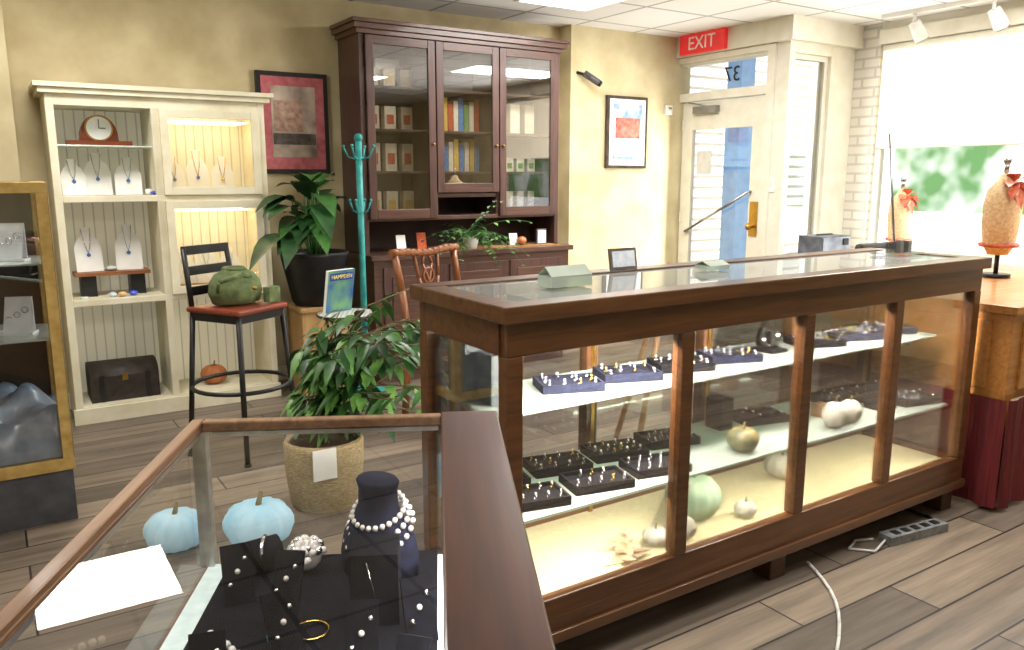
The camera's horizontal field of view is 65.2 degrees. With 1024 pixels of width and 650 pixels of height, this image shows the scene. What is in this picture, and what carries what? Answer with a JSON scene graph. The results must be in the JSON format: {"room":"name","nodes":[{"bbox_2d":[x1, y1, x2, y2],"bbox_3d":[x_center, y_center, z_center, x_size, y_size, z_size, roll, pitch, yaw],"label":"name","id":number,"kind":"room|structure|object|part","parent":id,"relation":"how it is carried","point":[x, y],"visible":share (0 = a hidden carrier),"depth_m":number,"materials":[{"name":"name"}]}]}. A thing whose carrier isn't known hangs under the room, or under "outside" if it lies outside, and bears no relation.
{"room":"jewelry store","nodes":[
{"label":"jewelry store","id":0,"kind":"room"},
{"bbox_2d":[0,0,20,181],"bbox_3d":[-2.977,-0.705,4.409,0.470,2.580,0.270,-7,12,-32],"label":"wall column","id":1,"kind":"structure","parent":0,"point":[9,161],"depth_m":4.33,"materials":[{"name":"paint"}]},
{"bbox_2d":[1,0,559,408],"bbox_3d":[-2.418,-0.805,4.945,6.620,2.580,0.165,-7,12,-32],"label":"wall","id":2,"kind":"structure","parent":0,"point":[219,45],"depth_m":4.97,"materials":[{"name":"paint"}]},
{"bbox_2d":[254,70,330,173],"bbox_3d":[-1.465,-1.351,5.368,0.480,0.660,0.035,-7,12,-32],"label":"picture","id":3,"kind":"object","parent":2,"relation":"attached to","point":[296,124],"visible":0.91,"depth_m":5.36},
{"bbox_2d":[332,274,351,278],"bbox_3d":[-1.011,-0.289,4.758,0.005,0.023,0.155,20,20,34],"label":"lettering","id":4,"kind":"object","parent":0,"point":[347,275],"depth_m":4.76},
{"bbox_2d":[0,334,1023,649],"bbox_3d":[1.327,0.842,3.306,11.400,0.060,9.550,-7,12,-32],"label":"floor","id":5,"kind":"structure","parent":0,"point":[961,587],"depth_m":2.90,"materials":[{"name":"brown wood"}]},
{"bbox_2d":[0,181,77,533],"bbox_3d":[-2.184,0.125,3.220,0.644,1.380,0.452,-7,12,-32],"label":"display cabinet","id":6,"kind":"object","parent":5,"relation":"on","point":[37,455],"visible":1,"depth_m":3.25,"materials":[{"name":"gold metal"}]},
{"bbox_3d":[-2.182,0.000,3.193,0.616,1.096,0.418,-7,12,-32],"label":"glass","id":7,"kind":"part","parent":6,"relation":"part of","materials":[{"name":"clear glass"}]},
{"bbox_2d":[28,80,281,425],"bbox_3d":[-2.092,-0.439,4.856,1.260,1.897,0.442,-7,12,-32],"label":"shelf unit","id":8,"kind":"object","parent":5,"relation":"on","point":[137,175],"visible":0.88,"depth_m":4.81,"materials":[{"name":"white wood"}]},
{"bbox_2d":[180,242,297,467],"bbox_3d":[-1.386,0.128,4.080,0.504,1.063,0.504,5,12,25],"label":"bar stool","id":9,"kind":"object","parent":5,"relation":"on","point":[234,292],"visible":0.94,"depth_m":3.96,"materials":[{"name":"black paint"}]},
{"bbox_3d":[-1.384,-0.091,4.038,0.345,0.028,0.350,5,12,25],"label":"seat","id":10,"kind":"part","parent":9,"relation":"part of","materials":[{"name":"red wood"}]},
{"bbox_2d":[0,410,555,649],"bbox_3d":[-0.213,0.781,0.717,0.520,1.002,1.520,-1,11,-5],"label":"case","id":11,"kind":"object","parent":5,"relation":"on","point":[381,592],"visible":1,"depth_m":1.15,"materials":[{"name":"brown wood"}]},
{"bbox_2d":[249,172,350,395],"bbox_3d":[-1.292,-0.253,5.133,0.508,1.428,0.922,0,11,0],"label":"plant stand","id":12,"kind":"object","parent":5,"relation":"on","point":[305,270],"visible":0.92,"depth_m":5.02,"materials":[{"name":"green plant"}]},
{"bbox_2d":[316,268,371,410],"bbox_3d":[-0.992,0.095,4.820,0.356,0.860,0.356,-7,12,-32],"label":"side table","id":13,"kind":"object","parent":5,"relation":"on","point":[338,294],"visible":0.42,"depth_m":4.77,"materials":[{"name":"tile"}]},
{"bbox_2d":[323,268,354,313],"bbox_3d":[-1.036,-0.205,4.793,0.213,0.260,0.135,-7,12,-32],"label":"book","id":14,"kind":"object","parent":13,"relation":"on","point":[338,294],"depth_m":4.78,"materials":[{"name":"blue paper"}]},
{"bbox_2d":[280,288,420,512],"bbox_3d":[-0.541,0.300,3.605,1.016,0.897,0.982,10,15,44],"label":"ficus","id":15,"kind":"object","parent":5,"relation":"on","point":[322,470],"visible":0.85,"depth_m":3.33,"materials":[{"name":"plant"}]},
{"bbox_2d":[342,133,384,392],"bbox_3d":[-0.949,-0.363,5.078,0.240,1.663,0.240,-7,12,-32],"label":"coat rack","id":16,"kind":"object","parent":5,"relation":"on","point":[359,202],"visible":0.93,"depth_m":5.01,"materials":[{"name":"teal paint"}]},
{"bbox_2d":[329,16,572,383],"bbox_3d":[-0.280,-0.857,5.723,1.720,2.400,0.860,-7,12,-32],"label":"hutch","id":17,"kind":"object","parent":5,"relation":"on","point":[462,124],"visible":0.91,"depth_m":5.75,"materials":[{"name":"brown wood"}]},
{"bbox_2d":[388,243,522,413],"bbox_3d":[-0.314,0.046,4.717,0.556,0.995,0.574,8,13,36],"label":"chair","id":18,"kind":"object","parent":5,"relation":"on","point":[394,254],"visible":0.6,"depth_m":4.72,"materials":[{"name":"brown wood"}]},
{"bbox_2d":[613,261,694,439],"bbox_3d":[0.636,0.200,3.803,0.623,1.028,0.505,-7,12,-32],"label":"easel","id":19,"kind":"object","parent":5,"relation":"on","point":[656,340],"visible":0.21,"depth_m":3.77,"materials":[{"name":"brown wood"}]},
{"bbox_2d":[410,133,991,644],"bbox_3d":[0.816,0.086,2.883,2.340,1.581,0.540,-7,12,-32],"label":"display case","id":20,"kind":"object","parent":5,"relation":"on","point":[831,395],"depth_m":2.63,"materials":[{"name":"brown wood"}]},
{"bbox_2d":[608,247,636,270],"bbox_3d":[0.388,-0.232,2.804,0.120,0.076,0.023,-7,12,-32],"label":"photo","id":21,"kind":"object","parent":20,"relation":"on","point":[620,259],"depth_m":2.79,"materials":[{"name":"paper"}]},
{"bbox_3d":[0.816,0.222,2.908,2.268,0.844,0.464,-7,12,-32],"label":"glass","id":22,"kind":"part","parent":20,"relation":"part of","materials":[{"name":"clear glass"}]},
{"bbox_2d":[798,177,918,252],"bbox_3d":[2.657,-0.381,5.898,0.950,1.400,0.850,-7,12,-32],"label":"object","id":23,"kind":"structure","parent":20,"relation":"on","point":[904,203],"depth_m":5.57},
{"bbox_2d":[806,561,840,649],"bbox_3d":[0.978,0.963,2.452,0.084,0.011,1.019,3,11,16],"label":"cord","id":24,"kind":"object","parent":5,"relation":"on","point":[813,568],"visible":1,"depth_m":2.64,"materials":[{"name":"white plastic"}]},
{"bbox_2d":[855,241,895,248],"bbox_3d":[2.378,0.013,4.868,0.482,1.000,0.473,-7,12,-32],"label":"office chair","id":25,"kind":"object","parent":5,"relation":"on","point":[882,245],"visible":0.06,"depth_m":4.88,"materials":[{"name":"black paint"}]},
{"bbox_2d":[848,508,948,552],"bbox_3d":[1.548,0.784,3.349,0.441,0.038,0.714,2,11,8],"label":"power strip","id":26,"kind":"object","parent":5,"relation":"on","point":[932,526],"visible":0.9,"depth_m":3.14,"materials":[{"name":"grey plastic"}]},
{"bbox_2d":[952,157,1023,508],"bbox_3d":[2.358,-0.072,3.957,1.372,1.500,0.921,-7,12,-32],"label":"cabinet","id":27,"kind":"object","parent":5,"relation":"on","point":[993,457],"visible":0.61,"depth_m":3.39,"materials":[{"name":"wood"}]},
{"bbox_2d":[952,393,1023,508],"bbox_3d":[2.359,0.414,4.047,1.371,0.470,0.921,-7,12,-32],"label":"curtain","id":28,"kind":"object","parent":27,"relation":"hanging from","point":[993,457],"depth_m":3.38,"materials":[{"name":"red fabric"}]},
{"bbox_2d":[558,24,690,269],"bbox_3d":[0.943,-1.187,7.006,1.320,2.580,0.290,-7,12,-32],"label":"wall","id":29,"kind":"structure","parent":0,"point":[601,209],"depth_m":6.74,"materials":[{"name":"beige paint"}]},
{"bbox_2d":[576,70,602,86],"bbox_3d":[0.618,-1.961,6.375,0.216,0.131,0.056,3,11,15],"label":"security camera","id":30,"kind":"object","parent":29,"relation":"attached to","point":[586,74],"visible":1,"depth_m":6.35,"materials":[{"name":"black paint"}]},
{"bbox_2d":[604,95,647,168],"bbox_3d":[0.965,-1.621,6.741,0.440,0.590,0.035,-7,12,-32],"label":"picture","id":31,"kind":"object","parent":29,"relation":"attached to","point":[625,116],"visible":1,"depth_m":6.72},
{"bbox_2d":[664,105,672,114],"bbox_3d":[1.367,-1.870,6.962,0.080,0.080,0.036,-7,12,-32],"label":"thermostat","id":32,"kind":"object","parent":29,"relation":"attached to","point":[668,109],"visible":1,"depth_m":6.95,"materials":[{"name":"white plastic"}]},
{"bbox_2d":[345,0,1013,37],"bbox_3d":[0.650,-1.586,1.863,9.200,0.080,8.650,-7,12,-32],"label":"ceiling","id":33,"kind":"structure","parent":0,"point":[669,18],"depth_m":5.78,"materials":[{"name":"tile"}]},
{"bbox_2d":[513,0,627,11],"bbox_3d":[0.604,-2.132,5.073,0.620,0.015,1.230,-7,12,-32],"label":"ceiling light panel","id":34,"kind":"object","parent":33,"relation":"in","point":[577,5],"depth_m":5.49,"materials":[{"name":"white plastic"}]},
{"bbox_2d":[881,0,1009,43],"bbox_3d":[3.088,-2.106,5.530,0.148,0.234,1.100,-7,12,-32],"label":"track light","id":35,"kind":"object","parent":33,"relation":"attached to","point":[999,21],"depth_m":5.58,"materials":[{"name":"white metal"}]},
{"bbox_2d":[676,14,799,256],"bbox_3d":[1.826,-1.134,6.696,0.180,2.590,1.220,-7,12,-32],"label":"wall","id":36,"kind":"structure","parent":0,"point":[758,39],"depth_m":6.32,"materials":[{"name":"beige paint"}]},
{"bbox_2d":[680,28,727,55],"bbox_3d":[1.587,-2.346,6.640,0.039,0.157,0.500,-7,12,-32],"label":"exit sign","id":37,"kind":"object","parent":36,"relation":"attached to","point":[720,39],"visible":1,"depth_m":6.59,"materials":[{"name":"red plastic"}]},
{"bbox_2d":[678,96,764,338],"bbox_3d":[1.738,-0.879,6.842,0.133,2.035,0.900,-7,12,-32],"label":"door","id":38,"kind":"structure","parent":36,"relation":"in","point":[749,111],"depth_m":6.75,"materials":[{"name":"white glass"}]},
{"bbox_2d":[769,177,774,191],"bbox_3d":[2.039,-1.107,6.301,0.012,0.120,0.070,-7,12,-32],"label":"switch plate","id":39,"kind":"object","parent":36,"relation":"attached to","point":[771,179],"visible":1,"depth_m":6.29,"materials":[{"name":"white plastic"}]},
{"bbox_2d":[766,15,863,255],"bbox_3d":[2.424,-1.092,6.468,0.810,2.590,0.180,-7,12,-32],"label":"wall","id":40,"kind":"structure","parent":0,"point":[839,42],"depth_m":6.33,"materials":[{"name":"beige paint"}]},
{"bbox_2d":[783,53,827,254],"bbox_3d":[2.306,-1.201,6.399,0.440,1.830,0.050,-7,12,-32],"label":"window","id":41,"kind":"structure","parent":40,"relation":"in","point":[810,71],"depth_m":6.38,"materials":[{"name":"clear glass"}]},
{"bbox_2d":[842,0,1023,271],"bbox_3d":[4.660,-0.612,3.904,0.180,2.580,6.749,-7,12,-32],"label":"wall","id":42,"kind":"structure","parent":0,"point":[868,59],"depth_m":6.40,"materials":[{"name":"beige brick"}]},
{"bbox_2d":[867,24,1023,271],"bbox_3d":[3.794,-1.128,5.044,0.190,1.660,3.330,-7,12,-32],"label":"window","id":43,"kind":"structure","parent":42,"relation":"in","point":[1006,262],"depth_m":6.42,"materials":[{"name":"glass"}]},
{"bbox_2d":[875,25,1023,148],"bbox_3d":[3.812,-1.550,4.983,0.050,0.796,3.280,-7,12,-32],"label":"window blind","id":44,"kind":"object","parent":43,"relation":"attached to","point":[965,89],"depth_m":5.84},
{"bbox_3d":[1.775,-2.071,6.646,0.006,0.220,0.960,-7,12,-32],"label":"transom window","id":45,"kind":"structure","parent":42,"relation":"in","visible":0},
{"bbox_2d":[725,65,739,81],"bbox_3d":[1.809,-2.065,6.578,0.004,0.119,0.157,-7,12,-32],"label":"sign","id":46,"kind":"object","parent":45,"relation":"attached to","point":[737,66],"visible":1,"depth_m":6.56,"materials":[{"name":"black paint"}]},
{"label":"outside","id":47,"kind":"structure","parent":0,"visible":0},
{"bbox_2d":[910,211,1023,255],"bbox_3d":[6.333,-1.665,5.693,0.050,6.000,11.000,-7,12,-32],"label":"street","id":48,"kind":"structure","parent":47,"point":[950,231],"depth_m":8.44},
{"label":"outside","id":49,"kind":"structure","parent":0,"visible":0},
{"bbox_2d":[690,56,894,261],"bbox_3d":[1.992,-1.714,8.702,4.107,5.000,3.237,4,11,20],"label":"porch","id":50,"kind":"object","parent":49,"point":[723,235],"visible":0.1,"depth_m":7.44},
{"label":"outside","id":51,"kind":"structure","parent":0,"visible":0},
{"bbox_2d":[890,144,1023,214],"bbox_3d":[5.169,-0.911,4.640,0.020,0.700,6.300,-7,12,-32],"label":"trees","id":52,"kind":"object","parent":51,"point":[958,179],"visible":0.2,"depth_m":6.79,"materials":[{"name":"green plant"}]}
]}

